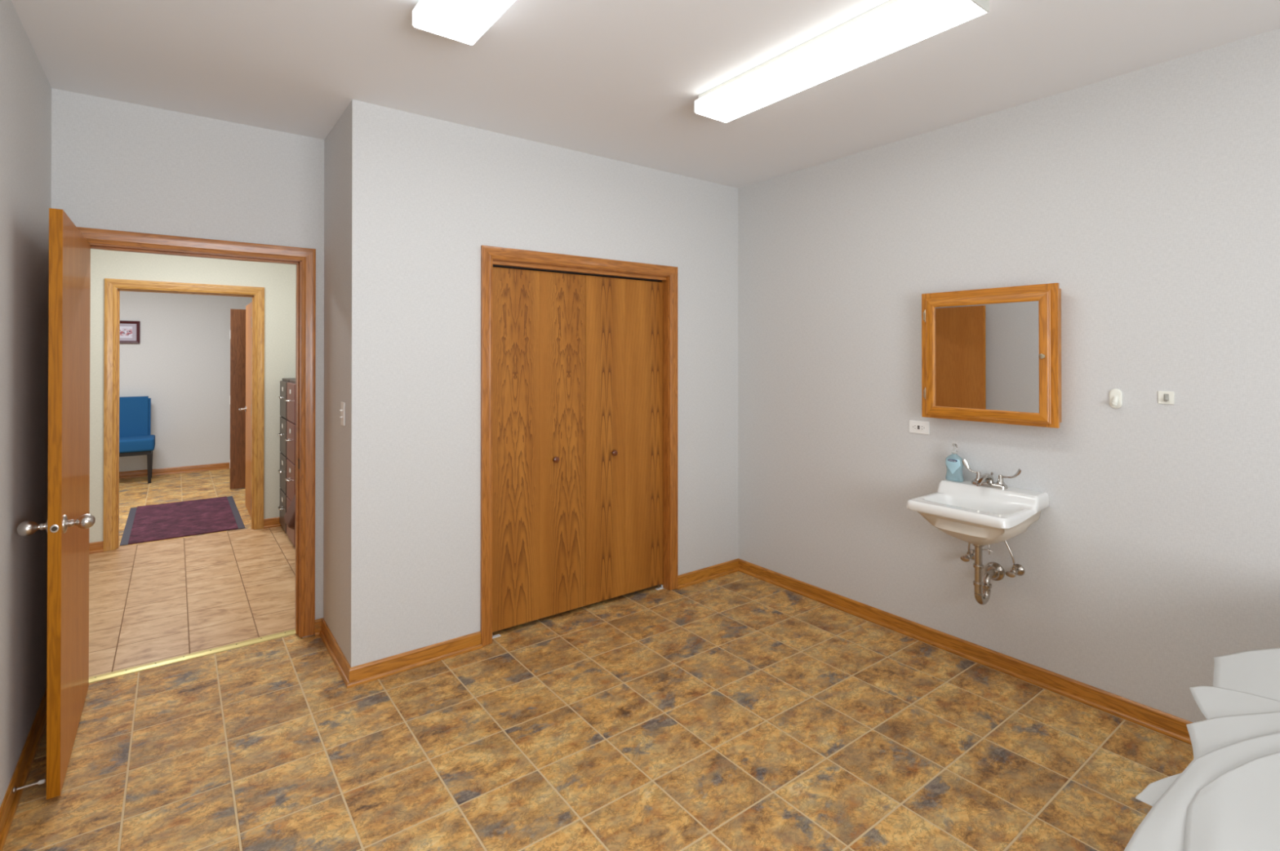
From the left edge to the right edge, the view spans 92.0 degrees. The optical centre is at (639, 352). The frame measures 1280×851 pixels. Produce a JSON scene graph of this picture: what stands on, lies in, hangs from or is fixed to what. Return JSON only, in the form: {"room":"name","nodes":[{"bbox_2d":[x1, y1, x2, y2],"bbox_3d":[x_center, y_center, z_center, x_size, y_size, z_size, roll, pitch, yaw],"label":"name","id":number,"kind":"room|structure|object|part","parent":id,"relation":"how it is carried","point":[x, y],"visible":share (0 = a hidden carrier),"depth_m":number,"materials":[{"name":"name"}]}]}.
{"room":"bathroom","nodes":[
{"label":"bathroom","id":0,"kind":"room"},
{"bbox_2d":[0,0,51,807],"bbox_3d":[-0.970,0.223,0.445,0.120,2.848,5.880,0,0,-37],"label":"wall","id":1,"kind":"structure","parent":0,"point":[25,89],"depth_m":2.25,"materials":[{"name":"grey paint"}]},
{"bbox_2d":[0,688,46,850],"bbox_3d":[-0.894,1.506,0.455,0.022,0.082,5.814,0,0,-37],"label":"baseboard","id":2,"kind":"structure","parent":1,"relation":"attached to","point":[9,806],"depth_m":2.23,"materials":[{"name":"brown wood"}]},
{"bbox_2d":[13,778,45,793],"bbox_3d":[-2.105,1.496,2.132,0.079,0.020,0.020,0,0,-37],"label":"door stop","id":3,"kind":"object","parent":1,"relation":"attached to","point":[42,781],"visible":1,"depth_m":2.13,"materials":[{"name":"grey metal"}]},
{"bbox_3d":[-2.110,1.496,2.128,0.066,0.020,0.020,0,0,-37],"label":"rod","id":4,"kind":"part","parent":3,"relation":"part of","materials":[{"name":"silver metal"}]},
{"bbox_2d":[17,208,95,799],"bbox_3d":[-2.287,0.522,2.487,0.202,2.034,0.893,0,0,-37],"label":"door","id":5,"kind":"structure","parent":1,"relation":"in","point":[68,522],"depth_m":2.24,"materials":[{"name":"brown wood"}]},
{"bbox_3d":[-2.114,0.611,2.142,0.066,0.053,0.053,0,0,-37],"label":"knob","id":6,"kind":"part","parent":5,"relation":"part of","materials":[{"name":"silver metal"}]},
{"bbox_3d":[-2.023,0.611,2.135,0.023,0.028,0.004,0,0,-37],"label":"latch plate","id":7,"kind":"part","parent":5,"relation":"part of","materials":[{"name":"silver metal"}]},
{"bbox_3d":[-2.005,0.611,2.224,0.066,0.053,0.053,0,0,-37],"label":"knob","id":8,"kind":"part","parent":5,"relation":"part of","materials":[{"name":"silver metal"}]},
{"bbox_2d":[116,288,252,471],"bbox_3d":[-6.304,0.260,7.957,4.300,2.848,0.100,0,0,-37],"label":"wall","id":9,"kind":"structure","parent":0,"point":[180,361],"depth_m":8.11,"materials":[{"name":"grey paint"}]},
{"bbox_2d":[120,320,139,343],"bbox_3d":[-6.546,-0.250,7.699,0.490,0.285,0.024,0,0,-37],"label":"framed picture","id":10,"kind":"object","parent":9,"relation":"attached to","point":[129,330],"visible":0.41,"depth_m":7.79,"materials":[{"name":"red"}]},
{"bbox_2d":[120,326,132,337],"bbox_3d":[-6.549,-0.250,7.703,0.340,0.145,0.001,0,0,-37],"label":"art print","id":11,"kind":"object","parent":10,"relation":"attached to","point":[125,331],"depth_m":7.77},
{"bbox_3d":[-6.546,-0.124,7.699,0.490,0.034,0.024,0,0,-37],"label":"frame","id":12,"kind":"part","parent":10,"relation":"part of","materials":[{"name":"red wood"}]},
{"bbox_3d":[-6.546,-0.375,7.700,0.490,0.034,0.024,0,0,-37],"label":"frame","id":13,"kind":"part","parent":10,"relation":"part of","materials":[{"name":"red wood"}]},
{"bbox_3d":[-6.364,-0.249,7.836,0.034,0.285,0.024,0,0,-37],"label":"frame","id":14,"kind":"part","parent":10,"relation":"part of","materials":[{"name":"red wood"}]},
{"bbox_2d":[119,462,229,479],"bbox_3d":[-6.268,1.543,7.902,4.100,0.082,0.022,0,0,-37],"label":"baseboard","id":15,"kind":"structure","parent":9,"relation":"attached to","point":[138,473],"depth_m":8.06,"materials":[{"name":"brown wood"}]},
{"bbox_2d":[51,88,324,637],"bbox_3d":[-1.197,0.240,3.914,3.891,2.848,0.066,0,0,-37],"label":"wall","id":16,"kind":"structure","parent":0,"point":[117,166],"depth_m":3.10,"materials":[{"name":"grey paint"}]},
{"bbox_2d":[76,226,315,637],"bbox_3d":[-2.249,0.491,3.151,1.041,2.122,0.152,0,0,-37],"label":"trim","id":17,"kind":"structure","parent":16,"relation":"attached to","point":[98,239],"depth_m":3.38,"materials":[{"name":"brown wood"}]},
{"bbox_3d":[-2.209,-0.536,3.103,1.041,0.068,0.018,0,0,-37],"label":"head casing","id":18,"kind":"part","parent":17,"relation":"part of","materials":[{"name":"brown wood"}]},
{"bbox_3d":[-1.821,0.493,3.390,0.068,2.122,0.018,0,0,-37],"label":"casing","id":19,"kind":"part","parent":17,"relation":"part of","materials":[{"name":"brown wood"}]},
{"bbox_2d":[315,618,322,635],"bbox_3d":[-1.774,1.521,3.418,0.043,0.082,0.022,0,0,-37],"label":"baseboard","id":20,"kind":"structure","parent":16,"relation":"attached to","point":[317,622],"depth_m":3.41,"materials":[{"name":"brown wood"}]},
{"bbox_2d":[88,468,295,680],"bbox_3d":[-4.496,1.632,5.466,4.200,0.120,6.245,0,0,-37],"label":"floor","id":21,"kind":"structure","parent":0,"point":[154,602],"depth_m":4.13,"materials":[{"name":"brown tile"}]},
{"bbox_2d":[119,396,155,484],"bbox_3d":[-6.228,1.069,7.511,0.524,1.025,0.561,0,0,-37],"label":"chair","id":22,"kind":"object","parent":21,"relation":"on","point":[135,438],"visible":0.56,"depth_m":7.63,"materials":[{"name":"blue fabric"}]},
{"bbox_3d":[-6.367,0.838,7.663,0.470,0.560,0.090,0,-7,-37],"label":"backrest","id":23,"kind":"part","parent":22,"relation":"part of","materials":[{"name":"blue fabric"}]},
{"bbox_3d":[-6.204,1.214,7.478,0.470,0.045,0.420,0,0,-37],"label":"seat rail","id":24,"kind":"part","parent":22,"relation":"part of","materials":[{"name":"black wood"}]},
{"bbox_3d":[-6.200,1.117,7.474,0.524,0.150,0.470,0,0,-37],"label":"seat","id":25,"kind":"part","parent":22,"relation":"part of","materials":[{"name":"blue fabric"}]},
{"bbox_3d":[-5.912,1.401,7.449,0.046,0.360,0.046,0,0,-37],"label":"leg","id":26,"kind":"part","parent":22,"relation":"part of","materials":[{"name":"black wood"}]},
{"bbox_3d":[-6.159,1.403,7.776,0.046,0.360,0.046,0,0,-37],"label":"leg","id":27,"kind":"part","parent":22,"relation":"part of","materials":[{"name":"black wood"}]},
{"bbox_2d":[120,496,244,546],"bbox_3d":[-4.329,1.568,5.871,0.859,0.010,1.540,0,0,-37],"label":"floor mat","id":28,"kind":"object","parent":21,"relation":"on","point":[148,523],"visible":1,"depth_m":5.77,"materials":[{"name":"purple fabric"}]},
{"bbox_2d":[229,309,245,489],"bbox_3d":[-4.383,0.539,7.296,0.764,2.060,0.035,0,0,-37],"label":"door","id":29,"kind":"structure","parent":21,"relation":"on","point":[237,317],"depth_m":7.10,"materials":[{"name":"brown wood"}]},
{"bbox_2d":[277,377,295,533],"bbox_3d":[-2.877,0.905,5.597,0.699,1.335,0.400,0,0,-37],"label":"file cabinet","id":30,"kind":"object","parent":21,"relation":"on","point":[282,434],"visible":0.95,"depth_m":5.38,"materials":[{"name":"grey metal"}]},
{"bbox_3d":[-3.119,1.381,5.412,0.020,0.312,0.384,0,0,-37],"label":"drawer","id":31,"kind":"part","parent":30,"relation":"part of","materials":[{"name":"grey metal"}]},
{"bbox_3d":[-3.119,0.737,5.415,0.020,0.312,0.384,0,0,-37],"label":"drawer","id":32,"kind":"part","parent":30,"relation":"part of","materials":[{"name":"grey metal"}]},
{"bbox_3d":[-3.119,1.059,5.413,0.020,0.312,0.384,0,0,-37],"label":"drawer","id":33,"kind":"part","parent":30,"relation":"part of","materials":[{"name":"grey metal"}]},
{"bbox_3d":[-3.119,0.415,5.417,0.020,0.312,0.384,0,0,-37],"label":"drawer","id":34,"kind":"part","parent":30,"relation":"part of","materials":[{"name":"grey metal"}]},
{"bbox_2d":[284,494,295,529],"bbox_3d":[-2.209,1.034,4.565,0.693,1.070,0.560,0,0,-37],"label":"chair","id":35,"kind":"object","parent":21,"relation":"on","point":[290,516],"visible":0.05,"depth_m":4.39,"materials":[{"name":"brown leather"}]},
{"bbox_2d":[284,379,295,547],"bbox_3d":[-2.606,0.903,5.237,0.699,1.335,0.440,0,0,-37],"label":"file cabinet","id":36,"kind":"object","parent":21,"relation":"on","point":[291,386],"visible":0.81,"depth_m":5.02,"materials":[{"name":"grey metal"}]},
{"bbox_3d":[-2.849,0.413,5.057,0.020,0.312,0.424,0,0,-37],"label":"drawer","id":37,"kind":"part","parent":36,"relation":"part of","materials":[{"name":"brown metal"}]},
{"bbox_3d":[-2.849,0.735,5.056,0.020,0.312,0.424,0,0,-37],"label":"drawer","id":38,"kind":"part","parent":36,"relation":"part of","materials":[{"name":"brown metal"}]},
{"bbox_3d":[-2.849,1.057,5.054,0.020,0.312,0.424,0,0,-37],"label":"drawer","id":39,"kind":"part","parent":36,"relation":"part of","materials":[{"name":"brown metal"}]},
{"bbox_3d":[-2.849,1.379,5.052,0.020,0.312,0.424,0,0,-37],"label":"drawer","id":40,"kind":"part","parent":36,"relation":"part of","materials":[{"name":"brown metal"}]},
{"bbox_2d":[88,248,296,542],"bbox_3d":[-4.085,0.246,5.010,4.100,2.848,0.060,0,0,-37],"label":"wall","id":41,"kind":"structure","parent":0,"point":[278,281],"depth_m":5.31,"materials":[{"name":"beige paint"}]},
{"bbox_2d":[88,541,103,554],"bbox_3d":[-4.956,1.525,4.297,1.859,0.082,0.022,0,0,-37],"label":"baseboard","id":42,"kind":"structure","parent":41,"relation":"attached to","point":[96,547],"depth_m":4.83,"materials":[{"name":"brown wood"}]},
{"bbox_2d":[103,278,264,551],"bbox_3d":[-3.820,0.495,5.234,1.080,2.147,0.138,0,0,-37],"label":"trim","id":43,"kind":"structure","parent":41,"relation":"attached to","point":[112,295],"depth_m":4.96,"materials":[{"name":"brown wood"}]},
{"bbox_3d":[-4.187,0.493,4.883,0.072,2.147,0.018,0,0,-37],"label":"casing","id":44,"kind":"part","parent":43,"relation":"part of","materials":[{"name":"brown wood"}]},
{"bbox_3d":[-3.784,-0.543,5.191,1.080,0.072,0.018,0,0,-37],"label":"head casing","id":45,"kind":"part","parent":43,"relation":"part of","materials":[{"name":"brown wood"}]},
{"bbox_3d":[-3.381,0.496,5.489,0.072,2.147,0.018,0,0,-37],"label":"casing","id":46,"kind":"part","parent":43,"relation":"part of","materials":[{"name":"brown wood"}]},
{"bbox_2d":[238,302,252,517],"bbox_3d":[-3.721,0.546,5.930,0.168,2.033,0.945,0,0,-37],"label":"door","id":47,"kind":"structure","parent":41,"relation":"in","point":[247,409],"depth_m":6.04,"materials":[{"name":"brown wood"}]},
{"bbox_3d":[-3.984,0.575,6.195,0.066,0.060,0.135,0,0,-37],"label":"lever handle","id":48,"kind":"part","parent":47,"relation":"part of","materials":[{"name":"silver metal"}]},
{"bbox_2d":[263,517,281,528],"bbox_3d":[-3.007,1.532,5.763,0.864,0.082,0.022,0,0,-37],"label":"baseboard","id":49,"kind":"structure","parent":41,"relation":"attached to","point":[268,522],"depth_m":5.54,"materials":[{"name":"brown wood"}]},
{"bbox_2d":[323,107,346,657],"bbox_3d":[-1.548,0.237,3.250,0.110,2.848,0.572,0,0,-37],"label":"wall","id":50,"kind":"structure","parent":0,"point":[335,142],"depth_m":3.19,"materials":[{"name":"grey paint"}]},
{"bbox_2d":[319,617,351,687],"bbox_3d":[-1.561,1.520,3.151,0.022,0.082,0.704,0,0,-37],"label":"baseboard","id":51,"kind":"structure","parent":50,"relation":"attached to","point":[336,655],"depth_m":3.12,"materials":[{"name":"brown wood"}]},
{"bbox_2d":[339,401,345,426],"bbox_3d":[-1.465,0.304,3.034,0.017,0.114,0.070,0,0,-37],"label":"light switch","id":52,"kind":"object","parent":50,"relation":"attached to","point":[342,410],"visible":1,"depth_m":3.02,"materials":[{"name":"white plastic"}]},
{"bbox_2d":[346,99,738,667],"bbox_3d":[-0.356,0.239,3.720,2.580,2.848,0.110,0,0,-37],"label":"wall","id":53,"kind":"structure","parent":0,"point":[424,194],"depth_m":3.20,"materials":[{"name":"grey paint"}]},
{"bbox_2d":[346,631,482,688],"bbox_3d":[-1.101,1.519,3.070,0.659,0.082,0.022,0,0,-37],"label":"baseboard","id":54,"kind":"structure","parent":53,"relation":"attached to","point":[394,664],"depth_m":3.05,"materials":[{"name":"brown wood"}]},
{"bbox_2d":[480,245,678,646],"bbox_3d":[-0.330,0.498,3.725,1.360,2.123,0.126,0,0,-37],"label":"trim","id":55,"kind":"structure","parent":53,"relation":"attached to","point":[489,254],"depth_m":3.71,"materials":[{"name":"brown wood"}]},
{"bbox_3d":[-0.816,0.496,3.292,0.062,2.123,0.018,0,0,-37],"label":"casing","id":56,"kind":"part","parent":55,"relation":"part of","materials":[{"name":"brown wood"}]},
{"bbox_3d":[-0.297,-0.533,3.687,1.360,0.062,0.018,0,0,-37],"label":"head casing","id":57,"kind":"part","parent":55,"relation":"part of","materials":[{"name":"brown wood"}]},
{"bbox_3d":[0.221,0.499,4.073,0.062,2.123,0.018,0,0,-37],"label":"casing","id":58,"kind":"part","parent":55,"relation":"part of","materials":[{"name":"brown wood"}]},
{"bbox_2d":[492,260,666,639],"bbox_3d":[-0.336,0.533,3.733,1.226,2.059,0.072,0,0,-37],"label":"door","id":59,"kind":"structure","parent":53,"relation":"in","point":[577,360],"depth_m":3.69,"materials":[{"name":"brown wood"}]},
{"bbox_3d":[-0.710,0.533,3.474,0.307,1.999,0.034,0,0,-37],"label":"panel","id":60,"kind":"part","parent":59,"relation":"part of","materials":[{"name":"brown wood"}]},
{"bbox_3d":[-0.490,0.627,3.598,0.037,0.037,0.033,0,0,-37],"label":"knob","id":61,"kind":"part","parent":59,"relation":"part of","materials":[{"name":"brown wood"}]},
{"bbox_3d":[-0.464,0.534,3.660,0.308,1.999,0.034,0,0,-37],"label":"panel","id":62,"kind":"part","parent":59,"relation":"part of","materials":[{"name":"brown wood"}]},
{"bbox_3d":[-0.221,0.535,3.843,0.295,1.999,0.034,0,0,-37],"label":"panel","id":63,"kind":"part","parent":59,"relation":"part of","materials":[{"name":"brown wood"}]},
{"bbox_3d":[-0.160,0.628,3.846,0.037,0.037,0.033,0,0,-37],"label":"knob","id":64,"kind":"part","parent":59,"relation":"part of","materials":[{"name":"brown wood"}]},
{"bbox_3d":[0.019,0.536,4.023,0.304,1.999,0.034,0,0,-37],"label":"panel","id":65,"kind":"part","parent":59,"relation":"part of","materials":[{"name":"brown wood"}]},
{"bbox_2d":[676,558,738,589],"bbox_3d":[0.479,1.525,4.260,0.589,0.082,0.022,0,0,-37],"label":"baseboard","id":66,"kind":"structure","parent":53,"relation":"attached to","point":[692,578],"depth_m":4.25,"materials":[{"name":"brown wood"}]},
{"bbox_2d":[495,266,657,282],"bbox_3d":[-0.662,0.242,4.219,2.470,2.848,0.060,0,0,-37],"label":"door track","id":67,"kind":"structure","parent":0,"point":[495,267],"depth_m":4.32,"materials":[{"name":"grey metal"}]},
{"bbox_2d":[2,571,1193,850],"bbox_3d":[0.580,1.613,1.548,3.791,0.120,5.988,0,0,-37],"label":"floor","id":68,"kind":"structure","parent":0,"point":[738,711],"depth_m":2.41,"materials":[{"name":"brown tile"}]},
{"bbox_2d":[88,629,295,684],"bbox_3d":[-2.279,1.557,3.185,0.895,0.007,0.071,0,0,-37],"label":"threshold strip","id":69,"kind":"object","parent":68,"relation":"on","point":[166,662],"visible":0.97,"depth_m":3.15,"materials":[{"name":"gold metal"}]},
{"bbox_3d":[1.822,1.164,1.266,1.600,0.775,0.560,0,0,-37],"label":"exam table","id":70,"kind":"object","parent":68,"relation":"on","visible":0},
{"bbox_2d":[1124,648,1279,850],"bbox_3d":[1.534,0.751,1.179,2.066,0.045,0.704,0,0,-37],"label":"paper","id":71,"kind":"object","parent":70,"relation":"on","point":[1227,798],"visible":1,"depth_m":1.07,"materials":[{"name":"grey paper"}]},
{"bbox_2d":[11,0,1279,188],"bbox_3d":[0.582,-1.245,1.558,3.931,0.100,5.980,0,0,-37],"label":"ceiling","id":72,"kind":"structure","parent":0,"point":[618,80],"depth_m":2.51,"materials":[{"name":"white paint"}]},
{"bbox_2d":[412,0,515,45],"bbox_3d":[-0.321,-1.151,1.679,0.217,0.088,1.220,0,0,-37],"label":"ceiling light","id":73,"kind":"object","parent":72,"relation":"attached to","point":[464,21],"visible":1,"depth_m":2.04,"materials":[{"name":"white plastic"}]},
{"bbox_2d":[693,0,989,123],"bbox_3d":[0.693,-1.147,2.430,0.208,0.088,1.202,0,0,-37],"label":"ceiling light","id":74,"kind":"object","parent":72,"relation":"attached to","point":[891,26],"visible":1,"depth_m":2.30,"materials":[{"name":"white plastic"}]},
{"bbox_2d":[737,28,1279,723],"bbox_3d":[2.068,0.234,2.745,0.120,2.848,5.900,0,0,-37],"label":"wall","id":75,"kind":"structure","parent":0,"point":[1150,195],"depth_m":2.81,"materials":[{"name":"grey paint"}]},
{"bbox_2d":[909,420,929,435],"bbox_3d":[1.519,0.410,3.365,0.010,0.069,0.114,0,0,-37],"label":"outlet","id":76,"kind":"object","parent":75,"relation":"attached to","point":[915,427],"visible":1,"depth_m":3.36,"materials":[{"name":"white plastic"}]},
{"bbox_2d":[912,423,924,431],"bbox_3d":[1.518,0.410,3.364,0.003,0.033,0.067,0,0,-37],"label":"receptacle","id":77,"kind":"object","parent":76,"relation":"attached to","point":[916,427],"depth_m":3.36,"materials":[{"name":"white plastic"}]},
{"bbox_2d":[738,559,1193,745],"bbox_3d":[2.243,1.516,2.389,0.022,0.082,5.132,0,0,-37],"label":"baseboard","id":78,"kind":"structure","parent":75,"relation":"attached to","point":[1171,726],"depth_m":3.04,"materials":[{"name":"brown wood"}]},
{"bbox_2d":[960,542,974,562],"bbox_3d":[1.659,0.969,3.113,0.086,0.179,0.056,0,0,-37],"label":"shutoff valve","id":79,"kind":"object","parent":75,"relation":"attached to","point":[971,553],"visible":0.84,"depth_m":3.10,"materials":[{"name":"silver metal"}]},
{"bbox_3d":[1.627,1.036,3.093,0.010,0.027,0.046,0,0,-37],"label":"oval handle","id":80,"kind":"part","parent":79,"relation":"part of","materials":[{"name":"silver metal"}]},
{"bbox_2d":[906,480,1048,545],"bbox_3d":[1.582,0.781,2.916,0.446,0.252,0.458,0,0,-37],"label":"sink","id":81,"kind":"object","parent":75,"relation":"attached to","point":[965,511],"visible":0.93,"depth_m":2.85,"materials":[{"name":"white ceramic"}]},
{"bbox_2d":[945,444,964,482],"bbox_3d":[1.604,0.561,3.153,0.054,0.189,0.087,0,0,-21],"label":"soap bottle","id":82,"kind":"object","parent":81,"relation":"on","point":[954,465],"visible":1,"depth_m":3.13,"materials":[{"name":"teal plastic"}]},
{"bbox_2d":[972,544,1004,604],"bbox_3d":[1.672,1.049,2.982,0.227,0.317,0.090,0,0,-41],"label":"trap","id":83,"kind":"object","parent":81,"relation":"attached to","point":[994,571],"visible":0.98,"depth_m":2.93,"materials":[{"name":"silver metal"}]},
{"bbox_3d":[1.637,0.925,2.930,0.056,0.070,0.029,0,0,3],"label":"lift rod","id":84,"kind":"part","parent":83,"relation":"part of","materials":[{"name":"silver metal"}]},
{"bbox_3d":[1.706,1.100,3.010,0.129,0.071,0.032,0,0,-41],"label":"trap arm","id":85,"kind":"part","parent":83,"relation":"part of","materials":[{"name":"silver metal"}]},
{"bbox_2d":[961,459,1021,488],"bbox_3d":[1.702,0.597,3.000,0.229,0.118,0.160,0,0,21],"label":"faucet","id":86,"kind":"object","parent":81,"relation":"on","point":[979,481],"visible":1,"depth_m":2.99,"materials":[{"name":"silver metal"}]},
{"bbox_3d":[1.655,0.573,3.090,0.080,0.070,0.014,0,0,43],"label":"wing handle","id":87,"kind":"part","parent":86,"relation":"part of","materials":[{"name":"silver metal"}]},
{"bbox_3d":[1.680,0.618,3.066,0.040,0.049,0.040,0,0,-37],"label":"handle stem","id":88,"kind":"part","parent":86,"relation":"part of","materials":[{"name":"silver metal"}]},
{"bbox_3d":[1.672,0.618,2.995,0.146,0.055,0.036,0,0,-37],"label":"spout","id":89,"kind":"part","parent":86,"relation":"part of","materials":[{"name":"silver metal"}]},
{"bbox_3d":[1.742,0.617,2.984,0.040,0.049,0.040,0,0,-37],"label":"handle stem","id":90,"kind":"part","parent":86,"relation":"part of","materials":[{"name":"silver metal"}]},
{"bbox_3d":[1.763,0.578,2.938,0.015,0.060,0.111,0,0,-24],"label":"wing handle","id":91,"kind":"part","parent":86,"relation":"part of","materials":[{"name":"silver metal"}]},
{"bbox_2d":[921,283,1061,428],"bbox_3d":[1.695,0.017,3.024,0.141,0.650,0.631,0,0,-37],"label":"medicine cabinet","id":92,"kind":"object","parent":75,"relation":"attached to","point":[990,355],"visible":1,"depth_m":2.97,"materials":[{"name":"brown wood"}]},
{"bbox_3d":[1.674,0.023,3.006,0.008,0.517,0.490,0,0,-37],"label":"mirror pane","id":93,"kind":"part","parent":92,"relation":"part of","materials":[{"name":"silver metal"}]},
{"bbox_3d":[1.670,-0.255,3.005,0.018,0.047,0.576,0,0,-37],"label":"rail","id":94,"kind":"part","parent":92,"relation":"part of","materials":[{"name":"brown wood"}]},
{"bbox_3d":[1.670,0.301,3.002,0.018,0.047,0.576,0,0,-37],"label":"rail","id":95,"kind":"part","parent":92,"relation":"part of","materials":[{"name":"brown wood"}]},
{"bbox_3d":[1.810,0.020,2.778,0.029,0.027,0.027,0,0,-37],"label":"cabinet knob","id":96,"kind":"part","parent":92,"relation":"part of","materials":[{"name":"silver metal"}]},
{"bbox_2d":[1004,540,1024,577],"bbox_3d":[1.774,0.967,2.961,0.086,0.218,0.094,0,0,-37],"label":"shutoff valve","id":97,"kind":"object","parent":75,"relation":"attached to","point":[1018,570],"visible":0.94,"depth_m":2.95,"materials":[{"name":"silver metal"}]},
{"bbox_3d":[1.753,1.053,2.925,0.010,0.027,0.046,0,0,-37],"label":"oval handle","id":98,"kind":"part","parent":97,"relation":"part of","materials":[{"name":"silver metal"}]},
{"bbox_2d":[1109,389,1122,408],"bbox_3d":[2.036,0.201,2.652,0.044,0.085,0.045,0,0,-37],"label":"wall hook","id":99,"kind":"object","parent":75,"relation":"attached to","point":[1115,395],"visible":1,"depth_m":2.65,"materials":[{"name":"white plastic"}]},
{"bbox_3d":[2.037,0.211,2.650,0.044,0.042,0.021,0,0,-37],"label":"hook arm","id":100,"kind":"part","parent":99,"relation":"part of","materials":[{"name":"white plastic"}]},
{"bbox_2d":[1158,391,1173,404],"bbox_3d":[2.147,0.187,2.524,0.025,0.052,0.051,0,0,-37],"label":"wall hook","id":101,"kind":"object","parent":75,"relation":"attached to","point":[1164,397],"visible":1,"depth_m":2.52,"materials":[{"name":"white plastic"}]}
]}

